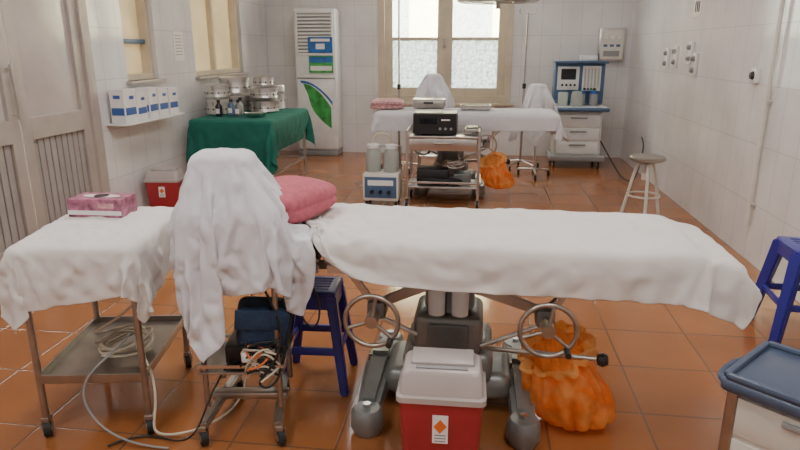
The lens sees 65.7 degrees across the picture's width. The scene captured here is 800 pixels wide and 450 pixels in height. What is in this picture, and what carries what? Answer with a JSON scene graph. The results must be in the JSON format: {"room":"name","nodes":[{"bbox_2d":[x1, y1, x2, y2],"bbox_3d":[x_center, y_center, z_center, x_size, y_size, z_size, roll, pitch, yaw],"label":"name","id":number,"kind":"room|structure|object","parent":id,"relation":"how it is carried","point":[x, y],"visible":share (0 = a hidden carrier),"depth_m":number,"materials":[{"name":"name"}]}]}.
{"room":"operating room","nodes":[
{"label":"operating room","id":0,"kind":"room"},
{"bbox_2d":[85,0,268,206],"bbox_3d":[-2.617,-1.177,3.740,0.200,3.100,10.700,2,16,7],"label":"wall","id":1,"kind":"structure","parent":0,"point":[131,151],"depth_m":5.78,"materials":[{"name":"white tile"}]},
{"bbox_2d":[0,0,110,260],"bbox_3d":[-2.522,-0.868,4.026,0.140,2.350,1.700,2,16,7],"label":"door","id":2,"kind":"structure","parent":1,"relation":"in","point":[47,160],"depth_m":4.34,"materials":[{"name":"wood"}]},
{"bbox_2d":[119,0,154,80],"bbox_3d":[-2.386,-1.893,5.387,0.120,1.230,0.530,2,16,7],"label":"window","id":3,"kind":"structure","parent":1,"relation":"in","point":[141,5],"depth_m":5.60,"materials":[{"name":"beige paint"}]},
{"bbox_2d":[123,39,144,43],"bbox_3d":[-2.386,-1.619,5.465,0.060,0.040,0.430,2,16,7],"label":"bar","id":4,"kind":"object","parent":3,"relation":"attached to","point":[125,41],"visible":0.56,"depth_m":5.49,"materials":[{"name":"metal"}]},
{"bbox_2d":[106,112,184,125],"bbox_3d":[-2.210,-0.935,5.454,0.200,0.014,0.980,2,16,7],"label":"wall shelf","id":5,"kind":"object","parent":1,"relation":"attached to","point":[179,113],"visible":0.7,"depth_m":5.26,"materials":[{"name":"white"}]},
{"bbox_2d":[108,88,137,123],"bbox_3d":[-2.257,-0.972,5.061,0.132,0.270,0.162,3,16,10],"label":"glove box","id":6,"kind":"object","parent":5,"relation":"on","point":[123,107],"visible":1,"depth_m":5.00,"materials":[{"name":"white cardboard"}]},
{"bbox_2d":[135,91,147,120],"bbox_3d":[-2.235,-1.004,5.227,0.132,0.240,0.162,1,16,5],"label":"glove box","id":7,"kind":"object","parent":5,"relation":"on","point":[140,96],"visible":0.53,"depth_m":5.21,"materials":[{"name":"white cardboard"}]},
{"bbox_2d":[138,106,146,113],"bbox_3d":[-2.227,-0.967,5.231,0.122,0.053,0.157,2,16,7],"label":"print","id":8,"kind":"object","parent":7,"relation":"attached to","point":[141,109],"depth_m":5.22},
{"bbox_2d":[133,87,158,118],"bbox_3d":[-2.210,-1.065,5.405,0.132,0.260,0.162,1,16,3],"label":"glove box","id":9,"kind":"object","parent":5,"relation":"on","point":[151,95],"visible":0.69,"depth_m":5.36,"materials":[{"name":"white cardboard"}]},
{"bbox_2d":[147,104,157,111],"bbox_3d":[-2.200,-1.026,5.410,0.121,0.057,0.162,2,16,7],"label":"print","id":10,"kind":"object","parent":9,"relation":"attached to","point":[150,107],"depth_m":5.38},
{"bbox_2d":[156,87,168,116],"bbox_3d":[-2.187,-1.109,5.578,0.132,0.250,0.162,2,16,7],"label":"glove box","id":11,"kind":"object","parent":5,"relation":"on","point":[162,99],"visible":0.56,"depth_m":5.55,"materials":[{"name":"white cardboard"}]},
{"bbox_2d":[158,102,167,109],"bbox_3d":[-2.183,-1.072,5.583,0.122,0.055,0.152,2,16,7],"label":"print","id":12,"kind":"object","parent":11,"relation":"attached to","point":[161,105],"depth_m":5.56},
{"bbox_2d":[167,87,178,114],"bbox_3d":[-2.163,-1.157,5.761,0.132,0.240,0.162,2,16,8],"label":"glove box","id":13,"kind":"object","parent":5,"relation":"on","point":[172,96],"visible":0.6,"depth_m":5.74,"materials":[{"name":"white cardboard"}]},
{"bbox_2d":[168,101,177,107],"bbox_3d":[-2.159,-1.120,5.764,0.125,0.053,0.152,2,16,7],"label":"print","id":14,"kind":"object","parent":13,"relation":"attached to","point":[171,104],"depth_m":5.75},
{"bbox_2d":[126,78,165,84],"bbox_3d":[-2.282,-1.284,5.547,0.100,0.030,0.590,2,16,7],"label":"window ledge","id":15,"kind":"object","parent":1,"relation":"attached to","point":[144,81],"visible":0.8,"depth_m":5.48,"materials":[{"name":"wood"}]},
{"bbox_2d":[172,31,184,60],"bbox_3d":[-2.191,-1.770,6.135,0.008,0.280,0.200,2,16,7],"label":"papers","id":16,"kind":"object","parent":1,"relation":"attached to","point":[177,36],"visible":1,"depth_m":6.12,"materials":[{"name":"white paper"}]},
{"bbox_2d":[190,0,240,75],"bbox_3d":[-2.163,-2.356,7.039,0.120,1.250,1.350,2,16,7],"label":"window","id":17,"kind":"structure","parent":1,"relation":"in","point":[232,13],"depth_m":7.23,"materials":[{"name":"beige paint"}]},
{"bbox_2d":[195,72,248,79],"bbox_3d":[-2.059,-1.737,7.202,0.100,0.030,1.410,2,16,7],"label":"window ledge","id":18,"kind":"object","parent":1,"relation":"attached to","point":[238,73],"visible":0.77,"depth_m":6.98,"materials":[{"name":"wood"}]},
{"bbox_2d":[0,151,799,449],"bbox_3d":[-0.088,0.452,3.866,5.400,0.100,10.800,2,16,7],"label":"floor","id":19,"kind":"structure","parent":0,"point":[665,361],"depth_m":2.93,"materials":[{"name":"tile"}]},
{"bbox_2d":[25,294,252,448],"bbox_3d":[-1.009,0.397,2.533,0.774,0.740,0.677,-1,16,-2],"label":"trolley","id":20,"kind":"object","parent":19,"relation":"on","point":[120,348],"visible":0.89,"depth_m":2.45,"materials":[{"name":"metal"}]},
{"bbox_2d":[0,206,173,332],"bbox_3d":[-1.183,0.158,2.496,0.562,0.356,0.703,0,16,-2],"label":"sheet","id":21,"kind":"object","parent":20,"relation":"on","point":[69,260],"visible":0.88,"depth_m":2.21,"materials":[{"name":"white fabric"}]},
{"bbox_2d":[67,192,136,217],"bbox_3d":[-1.246,-0.086,2.598,0.230,0.079,0.131,1,16,5],"label":"tissue box","id":22,"kind":"object","parent":21,"relation":"on","point":[86,204],"visible":1,"depth_m":2.54,"materials":[{"name":"pink cardboard"}]},
{"bbox_2d":[40,315,183,383],"bbox_3d":[-1.181,0.509,2.603,0.404,0.038,0.538,-1,16,-2],"label":"shelf","id":23,"kind":"object","parent":20,"relation":"attached to","point":[77,360],"depth_m":2.52,"materials":[{"name":"metal"}]},
{"bbox_2d":[143,167,183,206],"bbox_3d":[-2.113,-0.311,5.599,0.312,0.411,0.222,0,16,-1],"label":"sharps container","id":24,"kind":"object","parent":19,"relation":"on","point":[163,184],"visible":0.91,"depth_m":5.50,"materials":[{"name":"red plastic"}]},
{"bbox_2d":[107,287,320,446],"bbox_3d":[-0.704,0.281,2.385,0.797,1.045,0.428,0,16,-1],"label":"cart","id":25,"kind":"object","parent":19,"relation":"on","point":[260,343],"visible":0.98,"depth_m":2.33,"materials":[{"name":"grey metal"}]},
{"bbox_2d":[168,148,315,362],"bbox_3d":[-0.586,0.083,2.307,0.519,0.728,0.476,-6,17,-19],"label":"drape","id":26,"kind":"object","parent":25,"relation":"on","point":[231,234],"visible":0.98,"depth_m":2.16,"materials":[{"name":"white fabric"}]},
{"bbox_2d":[198,341,293,374],"bbox_3d":[-0.600,0.524,2.455,0.320,0.012,0.260,0,16,-1],"label":"shelf","id":27,"kind":"object","parent":25,"relation":"attached to","point":[218,358],"depth_m":2.35,"materials":[{"name":"metal"}]},
{"bbox_2d":[273,135,306,176],"bbox_3d":[-1.583,-0.828,6.795,0.820,0.745,1.280,2,16,7],"label":"side table","id":28,"kind":"object","parent":19,"relation":"on","point":[304,138],"visible":0.24,"depth_m":7.32,"materials":[{"name":"silver metal"}]},
{"bbox_2d":[186,108,315,174],"bbox_3d":[-1.592,-0.948,6.756,1.015,0.549,1.534,2,16,6],"label":"tablecloth","id":29,"kind":"object","parent":28,"relation":"on","point":[266,135],"visible":0.77,"depth_m":6.13,"materials":[{"name":"green fabric"}]},
{"bbox_2d":[205,98,228,114],"bbox_3d":[-1.921,-1.265,6.546,0.262,0.171,0.266,2,16,7],"label":"drum","id":30,"kind":"object","parent":29,"relation":"on","point":[210,103],"visible":0.6,"depth_m":6.46,"materials":[{"name":"silver metal"}]},
{"bbox_2d":[204,82,229,97],"bbox_3d":[-1.921,-1.421,6.501,0.252,0.151,0.256,2,16,7],"label":"drum","id":31,"kind":"object","parent":30,"relation":"on","point":[213,90],"visible":1,"depth_m":6.41,"materials":[{"name":"silver metal"}]},
{"bbox_2d":[215,100,222,115],"bbox_3d":[-1.850,-1.196,6.326,0.072,0.160,0.074,2,16,7],"label":"medicine bottle","id":32,"kind":"object","parent":29,"relation":"on","point":[218,107],"visible":1,"depth_m":6.30,"materials":[{"name":"black glass"}]},
{"bbox_2d":[228,99,234,114],"bbox_3d":[-1.740,-1.214,6.390,0.072,0.160,0.074,2,16,7],"label":"medicine bottle","id":33,"kind":"object","parent":29,"relation":"on","point":[231,107],"visible":0.99,"depth_m":6.37,"materials":[{"name":"blue plastic"}]},
{"bbox_2d":[223,93,250,110],"bbox_3d":[-1.817,-1.365,6.859,0.333,0.191,0.338,2,16,7],"label":"drum","id":34,"kind":"object","parent":29,"relation":"on","point":[246,98],"visible":0.48,"depth_m":6.77,"materials":[{"name":"silver metal"}]},
{"bbox_2d":[218,75,249,92],"bbox_3d":[-1.817,-1.553,6.805,0.333,0.191,0.338,2,16,7],"label":"drum","id":35,"kind":"object","parent":34,"relation":"on","point":[237,84],"visible":0.69,"depth_m":6.68,"materials":[{"name":"silver metal"}]},
{"bbox_2d":[235,100,241,115],"bbox_3d":[-1.649,-1.194,6.320,0.072,0.160,0.074,2,16,7],"label":"medicine bottle","id":36,"kind":"object","parent":29,"relation":"on","point":[238,108],"visible":1,"depth_m":6.30,"materials":[{"name":"white plastic"}]},
{"bbox_2d":[238,98,243,113],"bbox_3d":[-1.683,-1.251,6.518,0.072,0.160,0.074,2,16,7],"label":"medicine bottle","id":37,"kind":"object","parent":29,"relation":"on","point":[240,102],"visible":0.38,"depth_m":6.50,"materials":[{"name":"black plastic"}]},
{"bbox_2d":[243,112,265,116],"bbox_3d":[-1.473,-1.123,6.297,0.255,0.035,0.136,2,16,7],"label":"dish","id":38,"kind":"object","parent":29,"relation":"on","point":[249,114],"visible":1,"depth_m":6.25,"materials":[{"name":"silver metal"}]},
{"bbox_2d":[250,98,278,111],"bbox_3d":[-1.483,-1.324,6.805,0.312,0.141,0.317,2,16,7],"label":"drum","id":39,"kind":"object","parent":29,"relation":"on","point":[257,105],"visible":0.9,"depth_m":6.69,"materials":[{"name":"silver metal"}]},
{"bbox_2d":[250,85,277,98],"bbox_3d":[-1.483,-1.458,6.766,0.302,0.131,0.307,2,16,7],"label":"drum","id":40,"kind":"object","parent":39,"relation":"on","point":[262,92],"visible":1,"depth_m":6.66,"materials":[{"name":"silver metal"}]},
{"bbox_2d":[253,74,273,84],"bbox_3d":[-1.483,-1.579,6.732,0.232,0.111,0.235,2,16,7],"label":"drum","id":41,"kind":"object","parent":40,"relation":"on","point":[257,80],"visible":1,"depth_m":6.65,"materials":[{"name":"silver metal"}]},
{"bbox_2d":[250,93,277,95],"bbox_3d":[-1.483,-1.433,6.776,0.302,0.020,0.302,2,16,7],"label":"vent","id":42,"kind":"object","parent":40,"relation":"attached to","point":[252,94],"depth_m":6.66,"materials":[{"name":"silver metal"}]},
{"bbox_2d":[266,83,284,108],"bbox_3d":[-1.442,-1.478,7.091,0.252,0.281,0.256,2,16,7],"label":"drum","id":43,"kind":"object","parent":29,"relation":"on","point":[281,88],"visible":0.45,"depth_m":7.03,"materials":[{"name":"silver metal"}]},
{"bbox_2d":[293,8,342,155],"bbox_3d":[-1.109,-1.937,8.496,0.560,1.940,0.370,2,16,7],"label":"air conditioner","id":44,"kind":"object","parent":19,"relation":"on","point":[317,38],"visible":1,"depth_m":8.32,"materials":[{"name":"white plastic"}]},
{"bbox_2d":[285,276,357,396],"bbox_3d":[-0.367,0.476,2.767,0.314,0.466,0.314,1,16,4],"label":"plastic stool","id":45,"kind":"object","parent":19,"relation":"on","point":[330,290],"visible":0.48,"depth_m":2.66,"materials":[{"name":"blue plastic"}]},
{"bbox_2d":[363,132,401,205],"bbox_3d":[-0.167,-0.529,5.858,0.340,0.688,0.285,2,16,7],"label":"machine","id":46,"kind":"object","parent":19,"relation":"on","point":[379,184],"visible":0.98,"depth_m":5.79,"materials":[{"name":"white plastic"}]},
{"bbox_2d":[366,149,380,171],"bbox_3d":[-0.250,-0.623,5.856,0.144,0.230,0.144,2,16,7],"label":"jar","id":47,"kind":"object","parent":46,"relation":"on","point":[373,156],"depth_m":5.80,"materials":[{"name":"white plastic"}]},
{"bbox_2d":[384,149,398,172],"bbox_3d":[-0.081,-0.617,5.835,0.144,0.230,0.144,2,16,7],"label":"jar","id":48,"kind":"object","parent":46,"relation":"on","point":[391,156],"depth_m":5.78,"materials":[{"name":"white plastic"}]},
{"bbox_2d":[381,0,416,172],"bbox_3d":[-0.012,-1.690,7.354,0.494,2.095,0.489,2,16,7],"label":"stand","id":49,"kind":"object","parent":19,"relation":"on","point":[398,84],"visible":0.48,"depth_m":7.31,"materials":[{"name":"metal"}]},
{"bbox_2d":[417,150,436,167],"bbox_3d":[0.376,-1.128,7.126,0.340,1.140,0.300,2,16,7],"label":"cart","id":50,"kind":"object","parent":19,"relation":"on","point":[430,154],"visible":0.1,"depth_m":7.13,"materials":[{"name":"metal"}]},
{"bbox_2d":[419,152,436,156],"bbox_3d":[0.376,-0.820,7.215,0.320,0.012,0.260,2,16,7],"label":"shelf","id":51,"kind":"object","parent":50,"relation":"attached to","point":[430,154],"depth_m":7.11,"materials":[{"name":"silver metal"}]},
{"bbox_2d":[412,74,454,107],"bbox_3d":[0.380,-1.422,7.037,0.505,0.574,0.430,1,16,2],"label":"drape","id":52,"kind":"object","parent":50,"relation":"on","point":[432,85],"visible":0.48,"depth_m":6.89,"materials":[{"name":"white fabric"}]},
{"bbox_2d":[396,347,486,449],"bbox_3d":[0.143,0.659,2.142,0.296,0.452,0.211,2,16,6],"label":"sharps container","id":53,"kind":"object","parent":19,"relation":"on","point":[441,397],"visible":1,"depth_m":2.04,"materials":[{"name":"red plastic"}]},
{"bbox_2d":[434,435,445,441],"bbox_3d":[0.132,0.708,2.055,0.038,0.026,0.002,2,16,6],"label":"print","id":54,"kind":"object","parent":53,"relation":"attached to","point":[434,435],"depth_m":2.05},
{"bbox_2d":[405,125,480,208],"bbox_3d":[0.416,-0.566,5.918,0.698,0.725,0.456,2,16,7],"label":"trolley","id":55,"kind":"object","parent":19,"relation":"on","point":[428,176],"visible":1,"depth_m":5.77,"materials":[{"name":"silver metal"}]},
{"bbox_2d":[413,110,457,134],"bbox_3d":[0.336,-0.960,5.808,0.400,0.200,0.315,2,16,7],"label":"electronic medical device","id":56,"kind":"object","parent":55,"relation":"on","point":[424,121],"visible":1,"depth_m":5.67,"materials":[{"name":"black plastic"}]},
{"bbox_2d":[408,178,476,189],"bbox_3d":[0.416,-0.400,5.966,0.680,0.015,0.400,2,16,7],"label":"shelf","id":57,"kind":"object","parent":55,"relation":"attached to","point":[410,185],"depth_m":5.81,"materials":[{"name":"silver metal"}]},
{"bbox_2d":[408,130,477,138],"bbox_3d":[0.416,-0.852,5.836,0.680,0.020,0.400,2,16,7],"label":"shelf","id":58,"kind":"object","parent":55,"relation":"attached to","point":[460,134],"depth_m":5.69,"materials":[{"name":"silver metal"}]},
{"bbox_2d":[464,125,481,133],"bbox_3d":[0.674,-0.877,5.724,0.157,0.069,0.154,2,16,7],"label":"diathermy pedal","id":59,"kind":"object","parent":55,"relation":"on","point":[468,129],"visible":0.88,"depth_m":5.69,"materials":[{"name":"metal"}]},
{"bbox_2d":[301,221,608,449],"bbox_3d":[0.283,0.377,2.580,1.650,0.753,0.795,2,16,7],"label":"table","id":60,"kind":"object","parent":19,"relation":"on","point":[453,320],"visible":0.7,"depth_m":2.39,"materials":[{"name":"grey metal"}]},
{"bbox_2d":[303,203,761,329],"bbox_3d":[0.332,0.111,2.435,1.862,0.291,0.687,2,16,7],"label":"sheet","id":61,"kind":"object","parent":60,"relation":"on","point":[612,256],"visible":0.91,"depth_m":2.18,"materials":[{"name":"white fabric"}]},
{"bbox_2d":[275,176,335,223],"bbox_3d":[-0.467,-0.105,2.499,0.336,0.149,0.431,6,17,21],"label":"pillow","id":62,"kind":"object","parent":61,"relation":"on","point":[303,198],"visible":0.59,"depth_m":2.40,"materials":[{"name":"pink fabric"}]},
{"bbox_2d":[413,131,509,196],"bbox_3d":[0.610,-0.769,6.482,1.650,0.806,0.795,2,16,7],"label":"table","id":63,"kind":"object","parent":19,"relation":"on","point":[441,155],"visible":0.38,"depth_m":6.30,"materials":[{"name":"grey metal"}]},
{"bbox_2d":[371,107,562,141],"bbox_3d":[0.665,-1.045,6.356,1.903,0.294,0.706,2,16,8],"label":"sheet","id":64,"kind":"object","parent":63,"relation":"on","point":[493,119],"visible":0.82,"depth_m":6.04,"materials":[{"name":"white fabric"}]},
{"bbox_2d":[370,98,403,108],"bbox_3d":[-0.132,-1.262,6.421,0.350,0.102,0.351,1,16,3],"label":"pillow","id":65,"kind":"object","parent":64,"relation":"on","point":[381,103],"visible":1,"depth_m":6.27,"materials":[{"name":"pink fabric"}]},
{"bbox_2d":[412,97,445,107],"bbox_3d":[0.303,-1.268,6.425,0.330,0.086,0.230,2,16,7],"label":"instrument case","id":66,"kind":"object","parent":64,"relation":"on","point":[418,102],"visible":1,"depth_m":6.34,"materials":[{"name":"metal"}]},
{"bbox_2d":[460,104,490,108],"bbox_3d":[0.767,-1.204,6.286,0.306,0.031,0.206,2,16,7],"label":"tray","id":67,"kind":"object","parent":64,"relation":"on","point":[462,106],"visible":1,"depth_m":6.20,"materials":[{"name":"silver metal"}]},
{"bbox_2d":[480,131,514,188],"bbox_3d":[0.960,-0.624,6.004,0.339,0.536,0.368,10,19,32],"label":"bag","id":68,"kind":"object","parent":63,"relation":"hanging from","point":[494,172],"visible":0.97,"depth_m":5.94,"materials":[{"name":"orange plastic"}]},
{"bbox_2d":[508,9,538,170],"bbox_3d":[1.498,-1.627,7.514,0.494,1.885,0.489,2,16,7],"label":"stand","id":69,"kind":"object","parent":19,"relation":"on","point":[519,160],"visible":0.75,"depth_m":7.51,"materials":[{"name":"metal"}]},
{"bbox_2d":[517,146,549,179],"bbox_3d":[1.552,-1.040,7.045,0.384,1.015,0.356,2,16,7],"label":"stand","id":70,"kind":"object","parent":19,"relation":"on","point":[534,169],"visible":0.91,"depth_m":7.20,"materials":[{"name":"silver metal"}]},
{"bbox_2d":[508,84,567,146],"bbox_3d":[1.571,-1.256,7.031,0.564,0.675,0.507,-10,19,-31],"label":"drape","id":71,"kind":"object","parent":70,"relation":"on","point":[537,95],"visible":0.41,"depth_m":6.87,"materials":[{"name":"white fabric"}]},
{"bbox_2d":[517,320,615,431],"bbox_3d":[0.658,0.560,2.437,0.393,0.465,0.297,2,16,7],"label":"bag","id":72,"kind":"object","parent":19,"relation":"on","point":[569,394],"visible":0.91,"depth_m":2.36,"materials":[{"name":"orange plastic"}]},
{"bbox_2d":[546,56,643,181],"bbox_3d":[2.427,-1.325,7.434,0.903,1.350,1.624,-11,20,-35],"label":"machine","id":73,"kind":"object","parent":19,"relation":"on","point":[578,85],"visible":0.88,"depth_m":7.64,"materials":[{"name":"grey plastic"}]},
{"bbox_2d":[558,92,568,105],"bbox_3d":[2.007,-1.554,7.633,0.124,0.160,0.124,2,16,7],"label":"canister","id":74,"kind":"object","parent":73,"relation":"on","point":[562,96],"depth_m":7.59,"materials":[{"name":"white plastic"}]},
{"bbox_2d":[552,60,608,63],"bbox_3d":[2.231,-2.020,7.679,0.640,0.030,0.340,2,16,7],"label":"shelf","id":75,"kind":"object","parent":73,"relation":"attached to","point":[554,61],"depth_m":7.54,"materials":[{"name":"blue metal"}]},
{"bbox_2d":[557,105,609,111],"bbox_3d":[2.216,-1.458,7.717,0.680,0.045,0.540,2,16,7],"label":"countertop","id":76,"kind":"structure","parent":73,"relation":"on","point":[607,109],"depth_m":7.46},
{"bbox_2d":[620,153,665,214],"bbox_3d":[2.148,-0.334,5.414,0.337,0.539,0.343,2,16,7],"label":"metal stool","id":77,"kind":"object","parent":19,"relation":"on","point":[641,158],"visible":0.98,"depth_m":5.38,"materials":[{"name":"metal"}]},
{"bbox_2d":[717,341,799,449],"bbox_3d":[1.200,0.709,1.772,0.330,0.560,0.588,-13,21,-39],"label":"cart","id":78,"kind":"object","parent":19,"relation":"on","point":[762,386],"visible":1,"depth_m":1.76,"materials":[{"name":"blue plastic"}]},
{"bbox_2d":[753,236,799,343],"bbox_3d":[2.083,0.339,3.173,0.423,0.506,0.423,3,16,11],"label":"plastic stool","id":79,"kind":"object","parent":19,"relation":"on","point":[786,247],"visible":0.91,"depth_m":3.08,"materials":[{"name":"blue plastic"}]},
{"bbox_2d":[265,0,635,157],"bbox_3d":[0.588,-2.521,8.429,4.900,3.100,0.200,2,16,7],"label":"wall","id":80,"kind":"structure","parent":0,"point":[559,29],"depth_m":8.39,"materials":[{"name":"white tile"}]},
{"bbox_2d":[378,0,514,102],"bbox_3d":[0.608,-2.543,8.378,1.810,1.730,0.160,2,16,7],"label":"window","id":81,"kind":"structure","parent":80,"relation":"in","point":[501,93],"depth_m":8.46,"materials":[{"name":"beige paint"}]},
{"bbox_2d":[393,37,436,39],"bbox_3d":[0.205,-2.536,8.445,0.615,0.040,0.040,2,16,7],"label":"bar","id":82,"kind":"object","parent":81,"relation":"attached to","point":[394,38],"visible":1,"depth_m":8.42,"materials":[{"name":"beige paint"}]},
{"bbox_2d":[452,37,497,39],"bbox_3d":[1.013,-2.507,8.344,0.615,0.040,0.040,2,16,7],"label":"bar","id":83,"kind":"object","parent":81,"relation":"attached to","point":[453,38],"visible":1,"depth_m":8.32,"materials":[{"name":"beige paint"}]},
{"bbox_2d":[403,102,512,105],"bbox_3d":[0.597,-1.670,8.546,1.900,0.035,0.140,2,16,7],"label":"window sill","id":84,"kind":"structure","parent":80,"relation":"attached to","point":[404,103],"depth_m":8.40,"materials":[{"name":"beige paint"}]},
{"bbox_2d":[597,28,625,61],"bbox_3d":[2.741,-2.337,8.041,0.330,0.420,0.085,2,16,7],"label":"panel","id":85,"kind":"object","parent":80,"relation":"attached to","point":[611,41],"visible":0.98,"depth_m":8.01,"materials":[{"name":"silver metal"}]},
{"bbox_2d":[620,0,799,302],"bbox_3d":[2.441,-0.996,3.109,0.200,3.100,10.700,2,16,7],"label":"wall","id":86,"kind":"structure","parent":0,"point":[706,125],"depth_m":4.92,"materials":[{"name":"white tile"}]},
{"bbox_2d":[662,48,670,67],"bbox_3d":[2.752,-1.728,6.424,0.055,0.200,0.100,2,16,7],"label":"outlet","id":87,"kind":"object","parent":86,"relation":"attached to","point":[666,53],"visible":1,"depth_m":6.39,"materials":[{"name":"white plastic"}]},
{"bbox_2d":[670,46,679,66],"bbox_3d":[2.713,-1.665,6.132,0.055,0.200,0.100,2,16,7],"label":"outlet","id":88,"kind":"object","parent":86,"relation":"attached to","point":[675,51],"visible":1,"depth_m":6.10,"materials":[{"name":"white plastic"}]},
{"bbox_2d":[685,41,694,63],"bbox_3d":[2.655,-1.580,5.692,0.055,0.200,0.100,2,16,7],"label":"outlet","id":89,"kind":"object","parent":86,"relation":"attached to","point":[691,46],"visible":0.98,"depth_m":5.67,"materials":[{"name":"white plastic"}]},
{"bbox_2d":[689,53,698,75],"bbox_3d":[2.636,-1.443,5.577,0.055,0.200,0.100,2,16,7],"label":"outlet","id":90,"kind":"object","parent":86,"relation":"attached to","point":[695,58],"visible":1,"depth_m":5.55,"materials":[{"name":"white plastic"}]},
{"bbox_2d":[693,0,702,17],"bbox_3d":[2.679,-2.002,5.568,0.008,0.260,0.200,2,16,7],"label":"number sign","id":91,"kind":"object","parent":86,"relation":"attached to","point":[698,3],"visible":1,"depth_m":5.58,"materials":[{"name":"paper"}]},
{"bbox_2d":[749,68,760,82],"bbox_3d":[2.469,-1.044,4.329,0.050,0.100,0.100,2,16,7],"label":"wall socket","id":92,"kind":"object","parent":86,"relation":"attached to","point":[754,75],"visible":1,"depth_m":4.30,"materials":[{"name":"white plastic"}]},
{"bbox_2d":[745,0,784,225],"bbox_3d":[2.435,-1.366,3.947,0.044,2.850,0.050,2,16,7],"label":"gas pipe","id":93,"kind":"object","parent":86,"relation":"attached to","point":[767,101],"visible":1,"depth_m":4.11,"materials":[{"name":"white metal"}]},
{"bbox_3d":[-0.088,-2.624,2.984,5.400,0.100,10.800,2,16,7],"label":"ceiling","id":94,"kind":"structure","parent":0,"visible":0},
{"bbox_2d":[457,0,539,8],"bbox_3d":[0.930,-2.679,5.715,0.778,1.300,0.778,14,21,39],"label":"ceiling light","id":95,"kind":"object","parent":94,"relation":"hanging from","point":[497,3],"visible":1,"depth_m":5.86,"materials":[{"name":"white metal"}]},
{"label":"outside","id":96,"kind":"structure","parent":0,"visible":0},
{"bbox_2d":[393,0,499,36],"bbox_3d":[1.240,-4.712,12.622,14.000,5.500,0.340,2,16,7],"label":"building","id":97,"kind":"structure","parent":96,"point":[418,18],"depth_m":12.65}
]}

